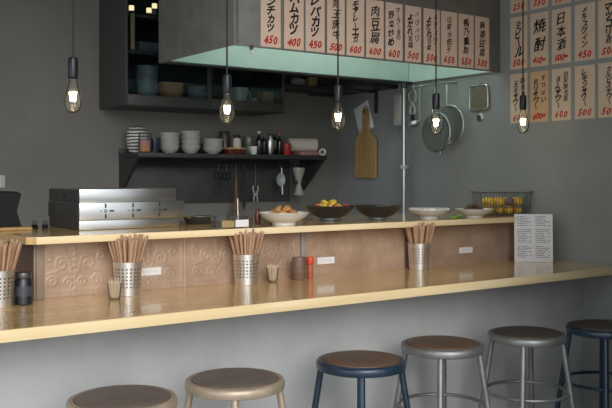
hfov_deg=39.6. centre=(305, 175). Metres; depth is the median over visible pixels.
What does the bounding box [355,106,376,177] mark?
cutting board
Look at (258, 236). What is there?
chopstick
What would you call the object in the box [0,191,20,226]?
cash register
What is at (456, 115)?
bowl
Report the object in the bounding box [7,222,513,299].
backsplash
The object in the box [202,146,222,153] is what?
rice bowl
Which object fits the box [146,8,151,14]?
light
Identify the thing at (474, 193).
wire basket
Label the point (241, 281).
holder
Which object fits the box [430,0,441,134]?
pendant bulb
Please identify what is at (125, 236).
chopstick
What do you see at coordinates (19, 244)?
chopstick
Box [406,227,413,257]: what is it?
chopstick
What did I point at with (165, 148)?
rice bowl
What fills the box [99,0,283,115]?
upper cabinet
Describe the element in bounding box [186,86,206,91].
bowl
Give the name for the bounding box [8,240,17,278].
chopstick
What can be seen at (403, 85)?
socket
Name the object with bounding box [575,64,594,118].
strip
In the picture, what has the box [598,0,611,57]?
strip
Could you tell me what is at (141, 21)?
shelf
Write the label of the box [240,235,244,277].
chopstick
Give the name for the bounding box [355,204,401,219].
serving bowl
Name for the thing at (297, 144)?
paper roll
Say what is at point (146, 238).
chopstick
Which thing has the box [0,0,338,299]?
wall
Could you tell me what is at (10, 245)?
chopstick
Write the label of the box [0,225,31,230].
wooden board
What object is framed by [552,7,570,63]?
strip
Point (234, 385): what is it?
bar stool
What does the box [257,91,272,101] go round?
storage box
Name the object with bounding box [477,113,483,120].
wall hook
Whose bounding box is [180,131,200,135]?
rice bowl
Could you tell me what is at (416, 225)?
chopstick
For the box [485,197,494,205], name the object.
lemon
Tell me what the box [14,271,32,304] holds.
spice jar
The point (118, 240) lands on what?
chopstick
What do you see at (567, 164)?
wall
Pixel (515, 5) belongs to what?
strip
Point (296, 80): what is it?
lidded dish
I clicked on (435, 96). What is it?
socket
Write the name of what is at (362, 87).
corner shelf
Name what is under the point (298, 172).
funnel
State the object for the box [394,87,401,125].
grater
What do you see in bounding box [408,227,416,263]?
chopstick
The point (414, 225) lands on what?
chopstick
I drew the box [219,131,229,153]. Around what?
spice jar
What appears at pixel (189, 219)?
pan
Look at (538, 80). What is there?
strip
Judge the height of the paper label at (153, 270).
0.031 m
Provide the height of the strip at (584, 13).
0.296 m
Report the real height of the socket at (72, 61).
0.080 m
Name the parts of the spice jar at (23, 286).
lid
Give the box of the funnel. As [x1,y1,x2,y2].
[293,164,304,194]
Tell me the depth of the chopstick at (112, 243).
3.21 m
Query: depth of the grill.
3.50 m
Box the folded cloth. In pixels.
[292,151,318,154]
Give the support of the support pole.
on the floor
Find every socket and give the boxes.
[68,57,77,79]
[222,74,231,93]
[334,85,341,102]
[401,83,406,88]
[432,93,439,109]
[519,95,526,109]
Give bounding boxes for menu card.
[514,214,552,261]
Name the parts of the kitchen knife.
handle, blade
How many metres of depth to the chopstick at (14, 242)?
2.93 m
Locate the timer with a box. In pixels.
[319,149,325,155]
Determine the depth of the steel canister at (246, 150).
5.58 m
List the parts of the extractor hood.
menu strip, menu strip, menu strip, menu strip, menu strip, menu strip, menu strip, menu strip, menu strip, menu strip, menu strip, menu strip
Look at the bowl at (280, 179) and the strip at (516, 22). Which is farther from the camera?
the bowl at (280, 179)
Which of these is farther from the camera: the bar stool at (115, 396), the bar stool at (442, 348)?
the bar stool at (442, 348)
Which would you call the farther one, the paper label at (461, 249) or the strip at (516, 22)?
the strip at (516, 22)
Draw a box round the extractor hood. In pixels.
[159,0,500,83]
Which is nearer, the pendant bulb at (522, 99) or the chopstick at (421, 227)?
the chopstick at (421, 227)
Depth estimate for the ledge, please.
3.60 m
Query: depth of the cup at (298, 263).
3.70 m
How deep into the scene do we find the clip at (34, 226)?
3.52 m
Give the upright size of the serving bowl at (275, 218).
0.056 m
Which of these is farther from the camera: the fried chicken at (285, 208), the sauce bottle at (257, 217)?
the sauce bottle at (257, 217)
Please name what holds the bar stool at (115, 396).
on the floor
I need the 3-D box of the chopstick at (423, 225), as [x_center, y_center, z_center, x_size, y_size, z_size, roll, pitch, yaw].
[0.560,0.335,4.103,0.010,0.226,0.053,0,0,-15]
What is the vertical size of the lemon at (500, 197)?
0.046 m
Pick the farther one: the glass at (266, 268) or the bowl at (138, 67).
the bowl at (138, 67)
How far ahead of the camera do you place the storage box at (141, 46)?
5.02 m
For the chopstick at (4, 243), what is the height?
0.218 m
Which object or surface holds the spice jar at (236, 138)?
on the wooden tray
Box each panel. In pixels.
[51,201,183,220]
[126,158,289,203]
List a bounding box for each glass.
[107,282,121,299]
[151,138,158,152]
[266,268,278,281]
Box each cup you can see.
[249,146,257,153]
[292,256,305,279]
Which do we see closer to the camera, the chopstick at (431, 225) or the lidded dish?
the chopstick at (431, 225)
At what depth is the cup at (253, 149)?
5.46 m
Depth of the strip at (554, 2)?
4.59 m
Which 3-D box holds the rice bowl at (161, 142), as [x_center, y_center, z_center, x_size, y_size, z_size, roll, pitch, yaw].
[-0.835,-0.188,5.196,0.122,0.048,0.122,0,0,-35]
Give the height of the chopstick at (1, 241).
0.228 m
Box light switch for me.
[0,175,4,187]
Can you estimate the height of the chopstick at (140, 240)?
0.209 m
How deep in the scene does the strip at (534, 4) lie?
4.71 m
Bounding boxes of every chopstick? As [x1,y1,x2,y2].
[0,240,2,282]
[0,244,5,299]
[3,241,15,298]
[3,244,11,294]
[4,242,20,298]
[4,243,7,270]
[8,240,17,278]
[107,241,119,280]
[111,241,122,287]
[115,241,123,288]
[117,239,123,280]
[123,241,126,287]
[125,236,127,287]
[128,239,130,262]
[129,241,131,269]
[130,239,133,277]
[130,239,137,287]
[133,235,147,287]
[134,239,141,273]
[134,240,144,279]
[229,236,240,277]
[234,234,243,277]
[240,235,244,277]
[244,232,245,254]
[246,234,248,277]
[247,235,251,277]
[250,233,257,271]
[250,233,259,277]
[250,234,254,264]
[253,234,263,270]
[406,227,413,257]
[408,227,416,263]
[414,225,416,254]
[416,225,418,263]
[418,223,419,254]
[419,226,422,263]
[421,222,424,257]
[421,223,429,263]
[421,225,426,260]
[424,223,432,257]
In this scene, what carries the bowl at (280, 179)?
on the skimmer
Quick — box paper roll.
[286,138,317,151]
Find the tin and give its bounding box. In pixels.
[223,149,243,153]
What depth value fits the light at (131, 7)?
4.90 m
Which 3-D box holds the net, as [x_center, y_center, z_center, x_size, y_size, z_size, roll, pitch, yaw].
[1.028,-0.472,5.048,0.021,0.171,0.156,0,0,-35]
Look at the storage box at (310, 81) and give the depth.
5.80 m
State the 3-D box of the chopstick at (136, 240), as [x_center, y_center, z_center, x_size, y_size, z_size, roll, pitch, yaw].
[-0.652,0.342,3.205,0.010,0.212,0.063,0,0,-38]
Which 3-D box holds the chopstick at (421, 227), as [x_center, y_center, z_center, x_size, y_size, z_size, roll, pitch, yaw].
[0.552,0.344,4.095,0.010,0.209,0.061,0,0,-2]
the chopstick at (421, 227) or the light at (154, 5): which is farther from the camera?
the light at (154, 5)
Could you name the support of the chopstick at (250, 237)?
in the holder at (241, 281)
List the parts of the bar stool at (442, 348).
leg, leg, leg, leg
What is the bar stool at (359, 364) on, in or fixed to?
on the floor
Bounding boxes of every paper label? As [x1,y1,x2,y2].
[141,267,160,275]
[317,257,334,264]
[459,247,472,252]
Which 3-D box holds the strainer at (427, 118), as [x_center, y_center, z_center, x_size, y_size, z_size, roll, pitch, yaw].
[0.785,-0.356,5.168,0.121,0.451,0.234,0,0,-11]
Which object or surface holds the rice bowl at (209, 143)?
on the rice bowl at (208, 149)
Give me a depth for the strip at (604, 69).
4.36 m
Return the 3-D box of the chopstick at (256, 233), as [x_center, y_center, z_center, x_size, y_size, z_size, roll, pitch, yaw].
[-0.223,0.343,3.557,0.042,0.211,0.010,0,0,7]
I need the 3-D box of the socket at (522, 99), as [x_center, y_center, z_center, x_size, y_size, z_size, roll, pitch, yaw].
[1.143,-0.388,4.475,0.036,0.080,0.036,0,0,-35]
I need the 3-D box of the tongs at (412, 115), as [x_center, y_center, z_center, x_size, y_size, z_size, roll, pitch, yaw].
[0.690,-0.470,5.455,0.026,0.222,0.078,0,0,-35]
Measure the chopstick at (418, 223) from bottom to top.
0.224 m
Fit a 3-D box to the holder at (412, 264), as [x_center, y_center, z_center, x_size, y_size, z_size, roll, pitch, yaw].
[0.550,0.389,4.139,0.116,0.128,0.116,0,0,32]
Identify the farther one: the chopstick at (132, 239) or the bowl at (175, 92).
the bowl at (175, 92)
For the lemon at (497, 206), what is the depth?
4.67 m
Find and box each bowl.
[136,65,157,69]
[136,70,157,74]
[136,74,157,79]
[136,79,157,83]
[136,84,157,88]
[136,88,157,94]
[157,82,183,88]
[157,88,183,96]
[159,132,179,136]
[159,137,179,140]
[159,141,179,144]
[159,145,179,152]
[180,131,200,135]
[180,145,200,152]
[181,136,200,139]
[181,140,199,144]
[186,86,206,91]
[186,91,206,97]
[202,139,222,142]
[202,142,222,146]
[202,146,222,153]
[259,211,308,224]
[276,173,284,185]
[305,205,354,220]
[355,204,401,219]
[408,207,449,218]
[409,120,419,127]
[441,107,462,143]
[455,208,493,217]
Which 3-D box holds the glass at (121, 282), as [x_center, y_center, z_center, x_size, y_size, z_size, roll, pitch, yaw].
[-0.705,0.423,3.127,0.053,0.060,0.053,0,0,-35]
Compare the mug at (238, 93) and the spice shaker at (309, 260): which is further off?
the mug at (238, 93)
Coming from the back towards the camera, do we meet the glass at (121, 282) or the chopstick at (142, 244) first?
the chopstick at (142, 244)
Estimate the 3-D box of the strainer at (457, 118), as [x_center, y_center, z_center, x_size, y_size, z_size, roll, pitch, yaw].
[0.884,-0.376,5.168,0.046,0.411,0.248,0,0,-35]
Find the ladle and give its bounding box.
[409,85,420,127]
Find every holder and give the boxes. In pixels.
[0,269,15,308]
[112,261,142,296]
[232,253,259,285]
[407,242,430,269]
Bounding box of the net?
[469,82,488,110]
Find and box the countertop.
[0,259,611,342]
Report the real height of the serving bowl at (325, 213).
0.073 m
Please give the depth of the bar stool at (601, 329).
3.81 m
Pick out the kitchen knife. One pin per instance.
(243, 170)
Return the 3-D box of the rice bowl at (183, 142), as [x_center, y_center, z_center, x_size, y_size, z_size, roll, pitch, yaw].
[-0.717,-0.194,5.280,0.124,0.052,0.124,0,0,-35]
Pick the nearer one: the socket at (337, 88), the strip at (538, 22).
the socket at (337, 88)
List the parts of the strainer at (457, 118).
handle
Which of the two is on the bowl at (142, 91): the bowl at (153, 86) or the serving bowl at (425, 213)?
the bowl at (153, 86)
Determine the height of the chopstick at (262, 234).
0.207 m
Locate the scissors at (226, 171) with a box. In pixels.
[222,163,230,195]
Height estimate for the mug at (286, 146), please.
0.078 m
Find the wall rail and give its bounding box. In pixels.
[406,81,456,88]
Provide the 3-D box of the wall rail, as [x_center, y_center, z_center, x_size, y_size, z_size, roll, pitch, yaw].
[0.791,-0.572,5.355,0.050,0.012,0.440,0,0,-35]
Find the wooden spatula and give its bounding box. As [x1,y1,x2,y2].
[234,179,239,213]
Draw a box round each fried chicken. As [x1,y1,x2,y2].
[271,205,281,211]
[282,206,291,211]
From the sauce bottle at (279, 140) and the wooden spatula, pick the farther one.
the sauce bottle at (279, 140)
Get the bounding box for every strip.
[510,0,526,13]
[510,15,526,69]
[510,73,526,123]
[530,0,547,9]
[530,11,547,66]
[530,70,547,121]
[552,0,570,5]
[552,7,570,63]
[552,67,570,120]
[575,2,594,60]
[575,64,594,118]
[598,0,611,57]
[598,62,611,117]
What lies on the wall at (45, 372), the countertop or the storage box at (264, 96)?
the countertop
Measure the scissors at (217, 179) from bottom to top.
0.214 m
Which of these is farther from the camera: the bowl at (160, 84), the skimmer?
the skimmer
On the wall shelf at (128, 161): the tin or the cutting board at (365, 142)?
the tin
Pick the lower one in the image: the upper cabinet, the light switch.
the light switch
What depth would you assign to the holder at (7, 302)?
2.92 m
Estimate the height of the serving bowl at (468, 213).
0.045 m
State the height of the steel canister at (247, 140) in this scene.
0.061 m
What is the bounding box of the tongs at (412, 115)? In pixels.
[408,85,416,119]
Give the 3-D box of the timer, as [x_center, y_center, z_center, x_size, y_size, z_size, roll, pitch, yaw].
[0.113,-0.163,5.803,0.048,0.048,0.022,0,0,0]
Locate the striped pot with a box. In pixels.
[126,126,147,152]
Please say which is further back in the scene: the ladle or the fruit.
the ladle
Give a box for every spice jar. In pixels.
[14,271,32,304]
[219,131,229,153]
[233,135,240,147]
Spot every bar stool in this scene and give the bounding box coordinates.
[66,385,177,407]
[184,368,285,407]
[312,350,410,407]
[393,335,490,407]
[478,326,575,407]
[555,319,611,407]
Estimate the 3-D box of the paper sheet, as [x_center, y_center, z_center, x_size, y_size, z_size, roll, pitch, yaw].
[0.403,-0.405,5.934,0.003,0.244,0.223,0,0,-35]
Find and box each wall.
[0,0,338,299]
[0,278,581,407]
[339,0,611,407]
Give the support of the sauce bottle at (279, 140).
on the wall shelf at (128, 161)
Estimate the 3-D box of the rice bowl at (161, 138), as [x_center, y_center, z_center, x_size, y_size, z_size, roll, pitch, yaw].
[-0.835,-0.214,5.196,0.122,0.048,0.122,0,0,-35]
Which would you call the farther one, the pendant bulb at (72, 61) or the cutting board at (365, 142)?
the cutting board at (365, 142)
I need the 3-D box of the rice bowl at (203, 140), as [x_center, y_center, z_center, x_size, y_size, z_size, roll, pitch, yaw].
[-0.591,-0.211,5.370,0.134,0.046,0.134,0,0,-35]
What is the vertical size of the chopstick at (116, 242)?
0.207 m
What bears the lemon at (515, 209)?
in the wire basket
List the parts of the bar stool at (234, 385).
leg, leg, leg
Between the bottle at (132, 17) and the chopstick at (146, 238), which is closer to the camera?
the chopstick at (146, 238)
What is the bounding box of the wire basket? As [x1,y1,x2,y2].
[470,191,533,215]
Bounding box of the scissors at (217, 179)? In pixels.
[214,171,221,194]
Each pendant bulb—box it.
[64,0,81,112]
[219,0,234,123]
[331,0,344,130]
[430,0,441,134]
[517,0,528,132]
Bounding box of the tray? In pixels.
[50,217,178,229]
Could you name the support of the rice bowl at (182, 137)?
on the rice bowl at (183, 142)
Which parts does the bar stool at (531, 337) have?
leg, leg, leg, leg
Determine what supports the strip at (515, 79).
attached to the wall at (567, 164)
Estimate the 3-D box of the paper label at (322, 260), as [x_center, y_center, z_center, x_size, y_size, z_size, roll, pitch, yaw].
[0.091,0.387,3.890,0.098,0.031,0.002,0,0,-35]
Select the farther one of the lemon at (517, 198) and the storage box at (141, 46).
the storage box at (141, 46)
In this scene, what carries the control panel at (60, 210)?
attached to the grill
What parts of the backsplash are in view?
corner post, seam post, seam post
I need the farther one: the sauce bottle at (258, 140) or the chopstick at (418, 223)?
the sauce bottle at (258, 140)
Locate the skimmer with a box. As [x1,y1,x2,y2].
[276,163,284,193]
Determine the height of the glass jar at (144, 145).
0.115 m
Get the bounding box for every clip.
[31,221,37,228]
[42,221,47,228]
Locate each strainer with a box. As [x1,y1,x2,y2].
[422,90,450,153]
[435,81,464,147]
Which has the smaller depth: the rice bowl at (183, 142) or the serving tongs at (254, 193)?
the rice bowl at (183, 142)
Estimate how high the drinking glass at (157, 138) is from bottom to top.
0.090 m
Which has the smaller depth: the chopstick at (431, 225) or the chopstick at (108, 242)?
the chopstick at (108, 242)
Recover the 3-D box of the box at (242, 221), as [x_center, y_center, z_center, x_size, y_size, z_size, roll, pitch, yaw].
[-0.323,0.157,3.601,0.131,0.120,0.093,0,0,-35]
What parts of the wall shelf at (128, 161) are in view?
hanging rail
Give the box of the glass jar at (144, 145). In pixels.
[138,133,151,152]
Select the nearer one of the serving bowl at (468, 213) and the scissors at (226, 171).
the serving bowl at (468, 213)
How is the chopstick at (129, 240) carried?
in the holder at (135, 291)
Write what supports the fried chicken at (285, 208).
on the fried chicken
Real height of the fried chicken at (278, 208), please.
0.048 m
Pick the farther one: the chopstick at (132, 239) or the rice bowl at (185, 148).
the rice bowl at (185, 148)
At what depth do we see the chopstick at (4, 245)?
2.90 m
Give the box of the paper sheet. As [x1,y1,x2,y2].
[354,100,373,133]
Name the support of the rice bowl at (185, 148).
on the wall shelf at (128, 161)
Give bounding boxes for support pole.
[400,83,409,212]
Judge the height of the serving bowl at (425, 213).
0.052 m
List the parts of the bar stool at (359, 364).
leg, leg, leg, leg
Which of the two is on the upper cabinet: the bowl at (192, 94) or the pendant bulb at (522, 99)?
the bowl at (192, 94)
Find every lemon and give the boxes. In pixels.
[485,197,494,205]
[495,197,504,204]
[495,206,501,213]
[504,206,512,213]
[514,197,523,204]
[514,206,520,213]
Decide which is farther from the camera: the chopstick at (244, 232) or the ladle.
the ladle
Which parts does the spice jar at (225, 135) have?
lid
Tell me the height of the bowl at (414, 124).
0.052 m
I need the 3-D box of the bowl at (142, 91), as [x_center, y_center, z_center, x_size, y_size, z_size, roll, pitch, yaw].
[-0.932,-0.482,4.985,0.132,0.052,0.132,0,0,-35]
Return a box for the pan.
[183,214,213,223]
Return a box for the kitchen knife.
[242,169,245,209]
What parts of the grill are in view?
plate, plate, plate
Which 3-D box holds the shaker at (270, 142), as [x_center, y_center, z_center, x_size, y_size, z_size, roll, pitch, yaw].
[-0.235,-0.210,5.609,0.052,0.142,0.063,0,0,21]
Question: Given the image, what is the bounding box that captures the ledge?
[0,211,515,244]
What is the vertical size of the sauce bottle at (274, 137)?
0.165 m
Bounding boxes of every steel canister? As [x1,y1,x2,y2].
[243,136,253,145]
[243,146,249,153]
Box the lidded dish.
[289,77,304,84]
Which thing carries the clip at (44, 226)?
on the ledge
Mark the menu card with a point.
(533, 233)
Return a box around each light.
[128,5,134,13]
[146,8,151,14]
[152,3,156,15]
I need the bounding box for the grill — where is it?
[48,187,183,229]
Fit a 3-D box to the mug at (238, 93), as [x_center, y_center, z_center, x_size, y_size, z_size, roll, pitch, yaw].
[-0.422,-0.506,5.378,0.116,0.100,0.127,0,0,15]
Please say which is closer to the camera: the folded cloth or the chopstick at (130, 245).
the chopstick at (130, 245)
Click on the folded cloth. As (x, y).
(299, 152)
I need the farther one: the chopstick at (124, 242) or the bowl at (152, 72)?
the bowl at (152, 72)
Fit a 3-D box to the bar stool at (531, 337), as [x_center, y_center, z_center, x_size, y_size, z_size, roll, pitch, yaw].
[0.962,1.037,3.700,0.391,0.726,0.391,0,0,-25]
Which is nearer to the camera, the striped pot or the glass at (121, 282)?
the glass at (121, 282)
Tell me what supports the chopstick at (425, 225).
in the holder at (412, 264)
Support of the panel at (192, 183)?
attached to the wall at (44, 146)
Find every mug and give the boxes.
[230,87,250,100]
[283,143,290,154]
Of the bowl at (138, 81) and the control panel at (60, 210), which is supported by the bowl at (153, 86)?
the bowl at (138, 81)
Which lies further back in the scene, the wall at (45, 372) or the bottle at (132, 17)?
the bottle at (132, 17)
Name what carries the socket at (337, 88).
attached to the pendant bulb at (337, 88)
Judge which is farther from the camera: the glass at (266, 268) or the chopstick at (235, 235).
the glass at (266, 268)
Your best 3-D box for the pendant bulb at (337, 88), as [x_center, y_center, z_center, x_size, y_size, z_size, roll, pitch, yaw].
[0.142,-0.874,3.761,0.062,1.350,0.062,0,0,-35]
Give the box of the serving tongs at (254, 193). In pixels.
[252,163,258,201]
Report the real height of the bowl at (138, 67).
0.052 m
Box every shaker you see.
[266,134,275,154]
[306,256,313,278]
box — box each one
[135,41,158,51]
[211,199,248,227]
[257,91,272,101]
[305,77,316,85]
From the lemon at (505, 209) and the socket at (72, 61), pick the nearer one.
the socket at (72, 61)
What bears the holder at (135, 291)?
on the countertop
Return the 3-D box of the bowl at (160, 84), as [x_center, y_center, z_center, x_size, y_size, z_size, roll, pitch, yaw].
[-0.814,-0.523,5.106,0.164,0.066,0.164,0,0,-35]
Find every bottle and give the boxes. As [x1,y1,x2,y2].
[130,14,134,49]
[254,209,260,223]
[256,131,261,153]
[262,133,265,154]
[273,131,276,154]
[277,133,281,154]
[307,264,312,278]
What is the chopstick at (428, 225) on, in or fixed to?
in the holder at (412, 264)
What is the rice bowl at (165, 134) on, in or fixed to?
on the rice bowl at (161, 138)
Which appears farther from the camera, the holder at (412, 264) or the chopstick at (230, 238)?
the holder at (412, 264)
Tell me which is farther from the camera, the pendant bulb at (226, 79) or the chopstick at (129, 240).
the pendant bulb at (226, 79)
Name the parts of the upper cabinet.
panel, door, panel, panel, door, panel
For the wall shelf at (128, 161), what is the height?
0.270 m
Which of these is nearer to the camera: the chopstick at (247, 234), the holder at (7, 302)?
the holder at (7, 302)
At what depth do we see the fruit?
4.69 m
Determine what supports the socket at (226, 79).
attached to the pendant bulb at (226, 79)
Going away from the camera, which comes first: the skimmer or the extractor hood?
the extractor hood
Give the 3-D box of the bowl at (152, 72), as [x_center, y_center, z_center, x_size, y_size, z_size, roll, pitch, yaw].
[-0.932,-0.590,4.985,0.132,0.052,0.132,0,0,-35]
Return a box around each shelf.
[118,148,326,190]
[128,13,158,28]
[128,50,158,62]
[284,82,397,124]
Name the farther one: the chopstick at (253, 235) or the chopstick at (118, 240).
the chopstick at (253, 235)
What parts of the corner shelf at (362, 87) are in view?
bracket leg, bracket leg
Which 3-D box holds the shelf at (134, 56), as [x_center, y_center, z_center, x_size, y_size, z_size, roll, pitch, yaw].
[-0.708,-0.718,5.296,1.057,0.018,0.305,0,0,-35]
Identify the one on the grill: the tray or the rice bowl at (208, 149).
the tray
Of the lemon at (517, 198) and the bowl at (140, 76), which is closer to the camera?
the lemon at (517, 198)
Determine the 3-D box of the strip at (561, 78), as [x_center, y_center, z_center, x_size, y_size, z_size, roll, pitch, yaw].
[1.375,-0.440,4.579,0.002,0.280,0.124,0,0,-35]

